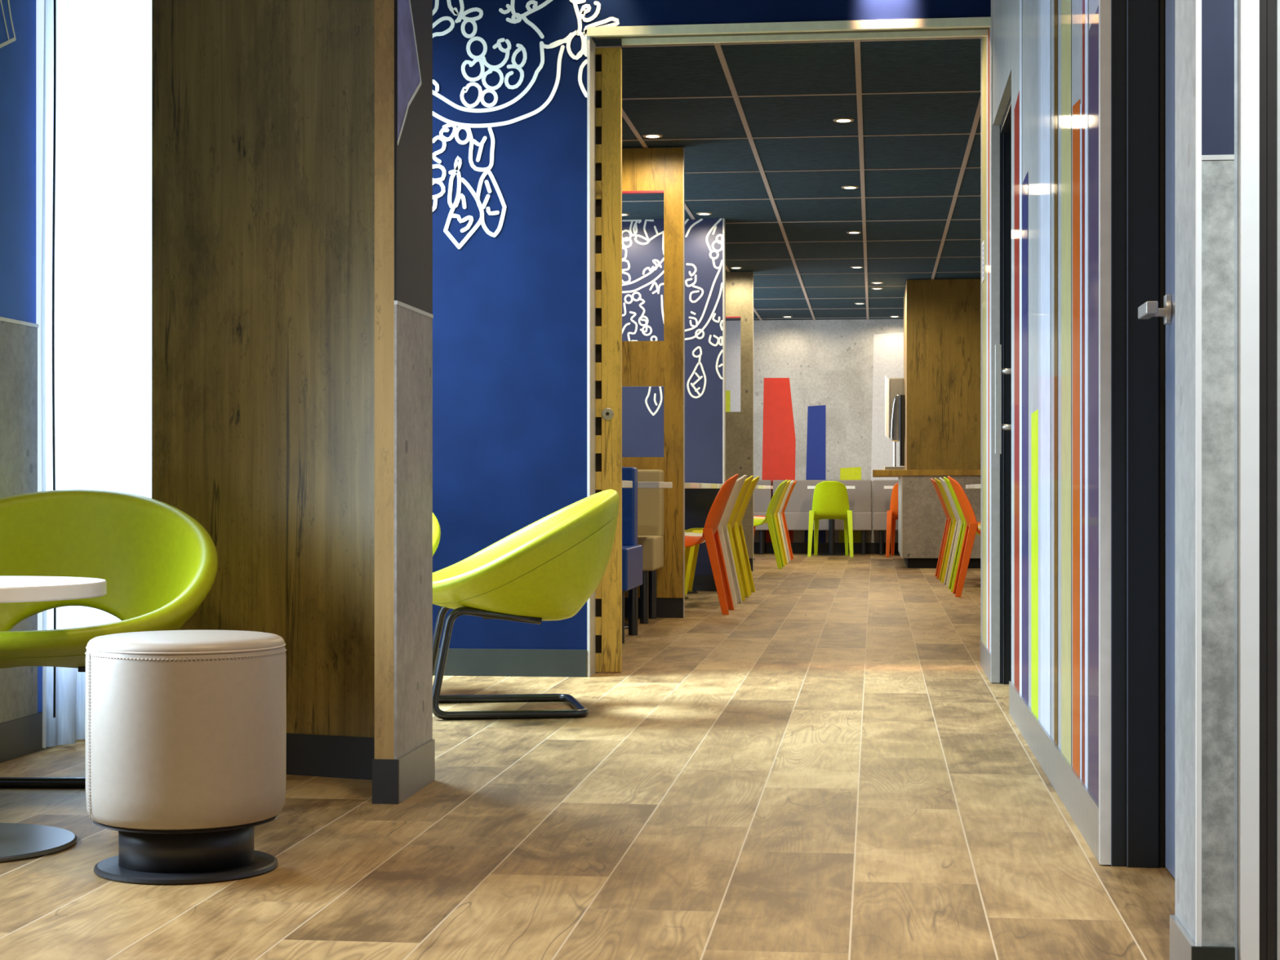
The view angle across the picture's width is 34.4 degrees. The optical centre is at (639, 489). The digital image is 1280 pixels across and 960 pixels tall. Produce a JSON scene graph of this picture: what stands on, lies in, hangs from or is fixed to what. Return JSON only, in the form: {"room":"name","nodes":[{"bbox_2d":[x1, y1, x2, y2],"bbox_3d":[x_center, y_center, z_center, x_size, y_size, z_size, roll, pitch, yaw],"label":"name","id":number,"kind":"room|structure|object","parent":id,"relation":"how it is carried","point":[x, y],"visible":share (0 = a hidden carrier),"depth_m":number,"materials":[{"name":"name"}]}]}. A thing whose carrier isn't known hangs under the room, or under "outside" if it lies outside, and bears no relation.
{"room":"eatery","nodes":[
{"label":"eatery","id":0,"kind":"room"},
{"bbox_2d":[0,0,42,723],"bbox_3d":[-1.192,-0.765,10.703,0.109,3.000,27.000,0,0,6],"label":"wall","id":1,"kind":"structure","parent":0,"point":[20,687],"depth_m":5.69,"materials":[{"name":"blue paint"}]},
{"bbox_2d":[0,711,50,763],"bbox_3d":[-2.045,0.682,2.723,0.012,0.105,10.950,0,0,6],"label":"baseboard","id":2,"kind":"structure","parent":1,"relation":"attached to","point":[20,737],"depth_m":5.68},
{"bbox_2d":[151,0,374,737],"bbox_3d":[-0.934,-0.765,5.377,0.785,3.000,0.045,0,0,24],"label":"oak panel","id":3,"kind":"object","parent":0,"point":[263,111],"visible":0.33,"depth_m":5.36,"materials":[{"name":"laminate"}]},
{"bbox_2d":[286,733,374,780],"bbox_3d":[-0.946,0.682,5.351,0.785,0.106,0.010,0,0,24],"label":"baseboard","id":4,"kind":"structure","parent":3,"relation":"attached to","point":[307,754],"depth_m":5.28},
{"bbox_2d":[374,0,433,759],"bbox_3d":[-0.572,-0.765,5.030,0.055,3.000,0.397,0,0,6],"label":"pillar","id":5,"kind":"structure","parent":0,"point":[404,316],"depth_m":4.90,"materials":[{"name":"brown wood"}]},
{"bbox_2d":[372,738,435,804],"bbox_3d":[-0.573,0.683,5.028,0.063,0.104,0.401,0,0,6],"label":"baseboard","id":6,"kind":"structure","parent":5,"relation":"attached to","point":[393,780],"depth_m":4.88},
{"bbox_2d":[0,552,1174,959],"bbox_3d":[1.241,0.775,10.477,4.995,0.080,27.100,0,0,6],"label":"floor","id":7,"kind":"structure","parent":0,"point":[828,765],"depth_m":4.44,"materials":[{"name":"brown wood"}]},
{"bbox_2d":[0,575,106,862],"bbox_3d":[-1.408,0.463,4.254,0.600,0.545,0.600,0,0,6],"label":"side table","id":8,"kind":"object","parent":7,"relation":"on","point":[18,842],"visible":1,"depth_m":4.21,"materials":[{"name":"white laminate"}]},
{"bbox_2d":[0,488,217,788],"bbox_3d":[-1.409,0.367,4.862,0.846,0.736,0.760,0,0,0],"label":"lounge chair","id":9,"kind":"object","parent":7,"relation":"on","point":[157,563],"visible":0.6,"depth_m":5.13,"materials":[{"name":"leather"}]},
{"bbox_2d":[84,630,286,884],"bbox_3d":[-0.880,0.507,4.011,0.382,0.456,0.382,0,0,-41],"label":"pouf","id":10,"kind":"object","parent":7,"relation":"on","point":[185,731],"visible":1,"depth_m":3.86,"materials":[{"name":"white leather"}]},
{"bbox_2d":[432,512,440,555],"bbox_3d":[-1.118,0.367,7.373,0.846,0.736,0.760,0,0,12],"label":"lounge chair","id":11,"kind":"object","parent":7,"relation":"on","point":[436,526],"visible":0.02,"depth_m":7.34,"materials":[{"name":"leather"}]},
{"bbox_2d":[432,488,619,719],"bbox_3d":[-0.434,0.367,6.883,0.760,0.736,0.846,0,0,-9],"label":"lounge chair","id":12,"kind":"object","parent":7,"relation":"on","point":[548,569],"visible":0.91,"depth_m":6.62,"materials":[{"name":"leather"}]},
{"bbox_2d":[622,480,632,488],"bbox_3d":[-0.391,0.347,9.152,0.640,0.775,0.700,0,0,6],"label":"cafe table","id":13,"kind":"object","parent":7,"relation":"on","point":[625,484],"visible":0.07,"depth_m":9.26,"materials":[{"name":"white laminate"}]},
{"bbox_2d":[622,466,642,643],"bbox_3d":[-0.560,0.311,10.218,1.085,0.848,0.680,0,0,6],"label":"upholstered bench","id":14,"kind":"object","parent":7,"relation":"on","point":[632,552],"visible":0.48,"depth_m":10.35,"materials":[{"name":"fabric"}]},
{"bbox_2d":[624,481,672,628],"bbox_3d":[-0.179,0.347,11.020,0.640,0.775,0.700,0,0,6],"label":"cafe table","id":15,"kind":"object","parent":7,"relation":"on","point":[640,484],"visible":0.18,"depth_m":10.65,"materials":[{"name":"metal"}]},
{"bbox_2d":[637,469,663,623],"bbox_3d":[-0.416,0.311,11.616,1.055,0.848,0.550,0,0,6],"label":"chair","id":16,"kind":"object","parent":7,"relation":"on","point":[650,500],"visible":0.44,"depth_m":11.69,"materials":[{"name":"beige fabric"}]},
{"bbox_2d":[622,146,684,617],"bbox_3d":[-0.371,-0.612,11.922,1.259,2.694,0.051,0,0,6],"label":"screen","id":17,"kind":"object","parent":7,"relation":"on","point":[645,171],"visible":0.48,"depth_m":11.84,"materials":[{"name":"brown wood"}]},
{"bbox_2d":[684,482,699,488],"bbox_3d":[0.002,0.347,12.439,0.660,0.775,0.620,0,0,6],"label":"cafe table","id":18,"kind":"object","parent":7,"relation":"on","point":[687,485],"visible":0.13,"depth_m":12.19,"materials":[{"name":"white laminate"}]},
{"bbox_2d":[684,483,717,599],"bbox_3d":[0.173,0.347,13.949,0.660,0.775,0.620,0,0,6],"label":"cafe table","id":19,"kind":"object","parent":7,"relation":"on","point":[711,485],"visible":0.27,"depth_m":13.87,"materials":[{"name":"metal"}]},
{"bbox_2d":[684,484,723,594],"bbox_3d":[0.257,0.347,14.685,0.660,0.775,0.620,0,0,6],"label":"cafe table","id":20,"kind":"object","parent":7,"relation":"on","point":[719,486],"visible":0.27,"depth_m":14.67,"materials":[{"name":"metal"}]},
{"bbox_2d":[699,483,709,488],"bbox_3d":[0.090,0.347,13.214,0.660,0.775,0.620,0,0,6],"label":"cafe table","id":21,"kind":"object","parent":7,"relation":"on","point":[701,485],"visible":0.16,"depth_m":13.10,"materials":[{"name":"laminate"}]},
{"bbox_2d":[684,474,738,614],"bbox_3d":[0.327,0.321,12.402,0.532,0.828,0.498,0,0,6],"label":"dining chair","id":22,"kind":"object","parent":7,"relation":"on","point":[710,535],"visible":0.77,"depth_m":12.22,"materials":[{"name":"orange plastic"}]},
{"bbox_2d":[684,475,746,607],"bbox_3d":[0.415,0.321,13.177,0.532,0.828,0.498,0,0,6],"label":"dining chair","id":23,"kind":"object","parent":7,"relation":"on","point":[722,526],"visible":0.48,"depth_m":13.05,"materials":[{"name":"beige plastic"}]},
{"bbox_2d":[684,475,753,600],"bbox_3d":[0.498,0.321,13.912,0.532,0.828,0.498,0,0,6],"label":"dining chair","id":24,"kind":"object","parent":7,"relation":"on","point":[731,525],"visible":0.48,"depth_m":13.81,"materials":[{"name":"yellow plastic"}]},
{"bbox_2d":[684,476,759,595],"bbox_3d":[0.582,0.321,14.648,0.532,0.828,0.498,0,0,6],"label":"dining chair","id":25,"kind":"object","parent":7,"relation":"on","point":[694,549],"visible":0.42,"depth_m":14.53,"materials":[{"name":"yellow plastic"}]},
{"bbox_2d":[725,271,753,571],"bbox_3d":[0.398,-0.612,18.704,1.259,2.694,0.061,0,0,6],"label":"wooden column","id":26,"kind":"structure","parent":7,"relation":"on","point":[739,285],"depth_m":18.61,"materials":[{"name":"brown wood"}]},
{"bbox_2d":[754,484,761,488],"bbox_3d":[0.797,0.347,19.454,0.660,0.775,0.620,0,0,6],"label":"cafe table","id":27,"kind":"object","parent":7,"relation":"on","point":[757,486],"visible":0.11,"depth_m":19.14,"materials":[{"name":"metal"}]},
{"bbox_2d":[753,480,771,554],"bbox_3d":[0.987,0.312,23.710,1.018,0.845,0.620,0,0,6],"label":"upholstered bench","id":28,"kind":"object","parent":7,"relation":"on","point":[762,497],"visible":0.27,"depth_m":23.82,"materials":[{"name":"beige fabric"}]},
{"bbox_2d":[753,480,787,568],"bbox_3d":[1.123,0.321,19.417,0.532,0.828,0.498,0,0,6],"label":"dining chair","id":29,"kind":"object","parent":7,"relation":"on","point":[770,518],"visible":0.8,"depth_m":19.22,"materials":[{"name":"plastic"}]},
{"bbox_2d":[753,480,791,565],"bbox_3d":[1.208,0.321,20.172,0.532,0.828,0.498,0,0,6],"label":"dining chair","id":30,"kind":"object","parent":7,"relation":"on","point":[775,514],"visible":0.42,"depth_m":20.06,"materials":[{"name":"yellow plastic"}]},
{"bbox_2d":[753,480,794,563],"bbox_3d":[1.295,0.321,20.937,0.532,0.828,0.498,0,0,6],"label":"dining chair","id":31,"kind":"object","parent":7,"relation":"on","point":[780,516],"visible":0.41,"depth_m":20.83,"materials":[{"name":"beige plastic"}]},
{"bbox_2d":[753,480,796,560],"bbox_3d":[1.380,0.321,21.683,0.532,0.828,0.498,0,0,6],"label":"dining chair","id":32,"kind":"object","parent":7,"relation":"on","point":[795,482],"visible":0.35,"depth_m":21.59,"materials":[{"name":"orange plastic"}]},
{"bbox_2d":[773,480,871,555],"bbox_3d":[2.074,0.312,23.587,1.135,0.845,0.620,0,0,6],"label":"upholstered bench","id":33,"kind":"object","parent":7,"relation":"on","point":[798,506],"visible":0.52,"depth_m":23.69,"materials":[{"name":"beige fabric"}]},
{"bbox_2d":[807,480,853,556],"bbox_3d":[2.099,0.321,22.721,0.498,0.828,0.532,0,0,6],"label":"dining chair","id":34,"kind":"object","parent":7,"relation":"on","point":[830,500],"visible":1,"depth_m":22.57,"materials":[{"name":"plastic"}]},
{"bbox_2d":[807,485,855,555],"bbox_3d":[2.151,0.347,23.185,0.530,0.775,0.500,0,0,6],"label":"cafe table","id":35,"kind":"object","parent":7,"relation":"on","point":[831,522],"visible":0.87,"depth_m":23.15,"materials":[{"name":"white laminate"}]},
{"bbox_2d":[873,480,897,555],"bbox_3d":[3.218,0.312,23.457,1.132,0.845,0.620,0,0,6],"label":"upholstered bench","id":36,"kind":"object","parent":7,"relation":"on","point":[882,496],"visible":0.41,"depth_m":23.66,"materials":[{"name":"beige fabric"}]},
{"bbox_2d":[885,483,897,557],"bbox_3d":[2.940,0.321,22.625,0.498,0.828,0.532,0,0,6],"label":"dining chair","id":37,"kind":"object","parent":7,"relation":"on","point":[892,515],"visible":0.22,"depth_m":22.51,"materials":[{"name":"orange plastic"}]},
{"bbox_2d":[884,485,900,555],"bbox_3d":[2.993,0.347,23.090,0.530,0.775,0.500,0,0,6],"label":"cafe table","id":38,"kind":"object","parent":7,"relation":"on","point":[885,486],"visible":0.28,"depth_m":22.86,"materials":[{"name":"metal"}]},
{"bbox_2d":[872,469,980,568],"bbox_3d":[3.254,0.275,20.464,1.886,0.920,2.500,0,0,6],"label":"counter","id":39,"kind":"object","parent":7,"relation":"on","point":[922,517],"depth_m":19.29,"materials":[{"name":"concrete"}]},
{"bbox_2d":[883,375,904,469],"bbox_3d":[2.520,-0.659,20.517,0.204,0.947,0.540,0,0,6],"label":"dispenser","id":40,"kind":"object","parent":39,"relation":"on","point":[894,388],"visible":0.92,"depth_m":20.30,"materials":[{"name":"metal"}]},
{"bbox_2d":[884,466,904,469],"bbox_3d":[2.514,-0.204,20.417,0.185,0.038,0.340,0,0,6],"label":"drip tray","id":41,"kind":"object","parent":40,"relation":"on","point":[886,468],"depth_m":20.25,"materials":[{"name":"silver metal"}]},
{"bbox_2d":[872,469,980,477],"bbox_3d":[3.254,-0.158,20.464,1.886,0.055,2.500,0,0,6],"label":"countertop","id":42,"kind":"structure","parent":39,"relation":"on","point":[876,473],"depth_m":19.28,"materials":[{"name":"brown wood"}]},
{"bbox_2d":[903,279,980,469],"bbox_3d":[3.375,-1.073,20.218,1.550,1.776,2.000,0,0,6],"label":"wood wall panel","id":43,"kind":"object","parent":39,"relation":"on","point":[942,317],"visible":0.57,"depth_m":19.27,"materials":[{"name":"brown wood"}]},
{"bbox_2d":[930,478,980,578],"bbox_3d":[2.693,0.321,17.246,0.532,0.828,0.498,0,0,6],"label":"dining chair","id":44,"kind":"object","parent":7,"relation":"on","point":[942,502],"visible":0.42,"depth_m":17.15,"materials":[{"name":"orange plastic"}]},
{"bbox_2d":[933,477,980,582],"bbox_3d":[2.620,0.321,16.510,0.532,0.828,0.498,0,0,6],"label":"dining chair","id":45,"kind":"object","parent":7,"relation":"on","point":[950,535],"visible":0.33,"depth_m":16.40,"materials":[{"name":"yellow plastic"}]},
{"bbox_2d":[938,477,980,586],"bbox_3d":[2.553,0.321,15.793,0.532,0.828,0.498,0,0,6],"label":"dining chair","id":46,"kind":"object","parent":7,"relation":"on","point":[958,522],"visible":0.41,"depth_m":15.69,"materials":[{"name":"beige plastic"}]},
{"bbox_2d":[943,476,980,591],"bbox_3d":[2.482,0.321,15.076,0.532,0.828,0.498,0,0,6],"label":"dining chair","id":47,"kind":"object","parent":7,"relation":"on","point":[963,525],"visible":0.4,"depth_m":14.99,"materials":[{"name":"plastic"}]},
{"bbox_2d":[947,475,980,596],"bbox_3d":[2.404,0.321,14.341,0.532,0.828,0.498,0,0,6],"label":"dining chair","id":48,"kind":"object","parent":7,"relation":"on","point":[971,528],"visible":0.64,"depth_m":14.17,"materials":[{"name":"orange plastic"}]},
{"bbox_2d":[973,484,978,488],"bbox_3d":[2.894,0.347,15.754,0.660,0.775,0.620,0,0,6],"label":"cafe table","id":49,"kind":"object","parent":7,"relation":"on","point":[975,486],"visible":0.11,"depth_m":15.72,"materials":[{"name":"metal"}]},
{"bbox_2d":[1174,0,1237,959],"bbox_3d":[0.814,-0.765,2.976,0.057,3.000,0.213,0,0,6],"label":"wall pier","id":50,"kind":"object","parent":7,"relation":"on","point":[1206,31],"visible":1,"depth_m":2.87,"materials":[{"name":"concrete"}]},
{"bbox_2d":[1169,915,1235,959],"bbox_3d":[0.807,0.685,2.974,0.058,0.100,0.218,0,0,6],"label":"baseboard","id":51,"kind":"object","parent":50,"relation":"attached to","point":[1182,947],"visible":1,"depth_m":2.91,"materials":[{"name":"grey metal"}]},
{"bbox_2d":[622,217,725,574],"bbox_3d":[-0.010,-0.617,15.105,1.265,2.705,0.125,0,0,6],"label":"wall","id":52,"kind":"structure","parent":0,"point":[642,240],"depth_m":15.00,"materials":[{"name":"blue paint"}]},
{"bbox_2d":[692,574,716,591],"bbox_3d":[-0.024,0.677,15.041,1.253,0.115,0.013,0,0,6],"label":"baseboard","id":53,"kind":"structure","parent":52,"relation":"attached to","point":[701,582],"depth_m":14.98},
{"bbox_2d":[432,0,991,677],"bbox_3d":[-0.030,-0.765,8.161,2.791,3.000,0.168,0,0,6],"label":"wall","id":54,"kind":"structure","parent":0,"point":[513,81],"depth_m":8.14,"materials":[{"name":"blue paint"}]},
{"bbox_2d":[432,648,586,677],"bbox_3d":[-0.817,0.681,8.168,1.226,0.107,0.012,0,0,6],"label":"baseboard","id":55,"kind":"structure","parent":54,"relation":"attached to","point":[460,661],"depth_m":8.12,"materials":[{"name":"stone"}]},
{"bbox_2d":[595,47,622,673],"bbox_3d":[-0.129,-0.518,8.297,0.110,2.504,0.061,0,0,6],"label":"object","id":56,"kind":"object","parent":54,"relation":"attached to","point":[608,60],"visible":0.93,"depth_m":8.28,"materials":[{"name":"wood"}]},
{"bbox_2d":[586,17,991,45],"bbox_3d":[0.579,-1.792,8.090,1.564,0.038,0.172,0,0,6],"label":"trim","id":57,"kind":"structure","parent":54,"relation":"attached to","point":[966,26],"depth_m":8.07,"materials":[{"name":"beige metal"}]},
{"bbox_2d":[592,36,980,320],"bbox_3d":[1.866,-2.003,15.987,4.795,0.084,15.810,0,0,6],"label":"ceiling","id":58,"kind":"structure","parent":0,"point":[766,153],"depth_m":12.13,"materials":[{"name":"tile"}]},
{"bbox_2d":[642,133,662,137],"bbox_3d":[0.070,-1.962,11.465,0.112,0.007,0.112,0,0,6],"label":"recessed light","id":59,"kind":"object","parent":58,"relation":"in","point":[646,135],"visible":1,"depth_m":11.44,"materials":[{"name":"white plastic"}]},
{"bbox_2d":[696,212,711,215],"bbox_3d":[0.457,-1.962,14.702,0.112,0.007,0.112,0,0,6],"label":"recessed light","id":60,"kind":"object","parent":58,"relation":"in","point":[699,213],"visible":1,"depth_m":14.68,"materials":[{"name":"white plastic"}]},
{"bbox_2d":[729,266,742,268],"bbox_3d":[0.850,-1.962,18.274,0.112,0.007,0.112,0,0,6],"label":"recessed light","id":61,"kind":"object","parent":58,"relation":"in","point":[730,267],"visible":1,"depth_m":18.27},
{"bbox_2d":[833,117,853,122],"bbox_3d":[1.082,-1.962,10.978,0.112,0.007,0.112,0,0,6],"label":"recessed light","id":62,"kind":"object","parent":58,"relation":"in","point":[841,119],"visible":1,"depth_m":10.96,"materials":[{"name":"white plastic"}]},
{"bbox_2d":[841,185,858,189],"bbox_3d":[1.364,-1.962,13.417,0.112,0.007,0.112,0,0,6],"label":"recessed light","id":63,"kind":"object","parent":58,"relation":"in","point":[849,187],"visible":1,"depth_m":13.39,"materials":[{"name":"white plastic"}]},
{"bbox_2d":[846,231,861,233],"bbox_3d":[1.633,-1.962,15.768,0.112,0.007,0.112,0,0,6],"label":"recessed light","id":64,"kind":"object","parent":58,"relation":"in","point":[849,232],"visible":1,"depth_m":15.73,"materials":[{"name":"white plastic"}]},
{"bbox_2d":[850,266,862,268],"bbox_3d":[1.914,-1.962,18.226,0.112,0.007,0.112,0,0,6],"label":"recessed light","id":65,"kind":"object","parent":58,"relation":"in","point":[855,267],"visible":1,"depth_m":18.21,"materials":[{"name":"white plastic"}]},
{"bbox_2d":[725,319,903,542],"bbox_3d":[2.762,-0.655,23.890,4.995,2.780,0.102,0,0,6],"label":"wall","id":66,"kind":"structure","parent":0,"point":[819,385],"depth_m":23.91,"materials":[{"name":"concrete"}]},
{"bbox_2d":[753,542,899,553],"bbox_3d":[2.756,0.675,23.833,4.795,0.120,0.012,0,0,6],"label":"baseboard","id":67,"kind":"structure","parent":66,"relation":"attached to","point":[823,548],"depth_m":23.89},
{"bbox_2d":[980,0,1165,865],"bbox_3d":[1.312,-0.765,6.319,0.308,3.000,4.637,0,0,6],"label":"wall","id":68,"kind":"structure","parent":0,"point":[1061,49],"depth_m":5.09,"materials":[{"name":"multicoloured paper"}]},
{"bbox_2d":[982,240,984,283],"bbox_3d":[1.407,-0.935,8.475,0.003,0.160,0.160,0,0,6],"label":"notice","id":69,"kind":"object","parent":68,"relation":"attached to","point":[983,243],"visible":1,"depth_m":8.43,"materials":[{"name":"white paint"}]},
{"bbox_2d":[980,640,991,682],"bbox_3d":[1.380,0.681,8.247,0.006,0.107,0.780,0,0,6],"label":"baseboard","id":70,"kind":"structure","parent":68,"relation":"attached to","point":[985,655],"depth_m":8.20,"materials":[{"name":"grey metal"}]},
{"bbox_2d":[995,94,1011,684],"bbox_3d":[1.351,-0.322,7.302,0.160,2.113,1.075,0,0,6],"label":"door","id":71,"kind":"structure","parent":68,"relation":"in","point":[1003,350],"depth_m":7.80,"materials":[{"name":"metal"}]},
{"bbox_2d":[1008,680,1099,863],"bbox_3d":[1.059,0.681,5.413,0.006,0.107,2.740,0,0,6],"label":"baseboard","id":72,"kind":"structure","parent":68,"relation":"attached to","point":[1077,798],"depth_m":4.96,"materials":[{"name":"grey metal"}]},
{"bbox_3d":[0.967,-0.765,2.983,0.244,3.000,0.165,0,0,6],"label":"wall","id":73,"kind":"structure","parent":0,"visible":0},
{"bbox_2d":[1237,0,1279,959],"bbox_3d":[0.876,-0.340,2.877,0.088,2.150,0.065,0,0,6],"label":"door","id":74,"kind":"structure","parent":73,"relation":"in","point":[1258,20],"depth_m":2.85,"materials":[{"name":"white laminate"}]},
{"bbox_3d":[1.002,-1.840,3.543,0.300,0.850,0.957,0,0,6],"label":"wall","id":75,"kind":"structure","parent":0,"visible":0},
{"bbox_2d":[1111,0,1174,878],"bbox_3d":[0.938,-0.340,3.571,0.142,2.150,0.993,0,0,6],"label":"door","id":76,"kind":"structure","parent":75,"relation":"in","point":[1140,309],"depth_m":4.02,"materials":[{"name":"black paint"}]},
{"bbox_3d":[0.345,-2.315,2.573,4.995,0.100,11.190,0,0,6],"label":"ceiling","id":77,"kind":"structure","parent":0,"visible":0},
{"bbox_2d":[40,0,151,748],"bbox_3d":[-1.516,-0.752,6.931,0.076,2.950,2.388,0,0,6],"label":"window","id":78,"kind":"structure","parent":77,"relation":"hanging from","point":[96,303],"depth_m":6.11,"materials":[{"name":"fabric"}]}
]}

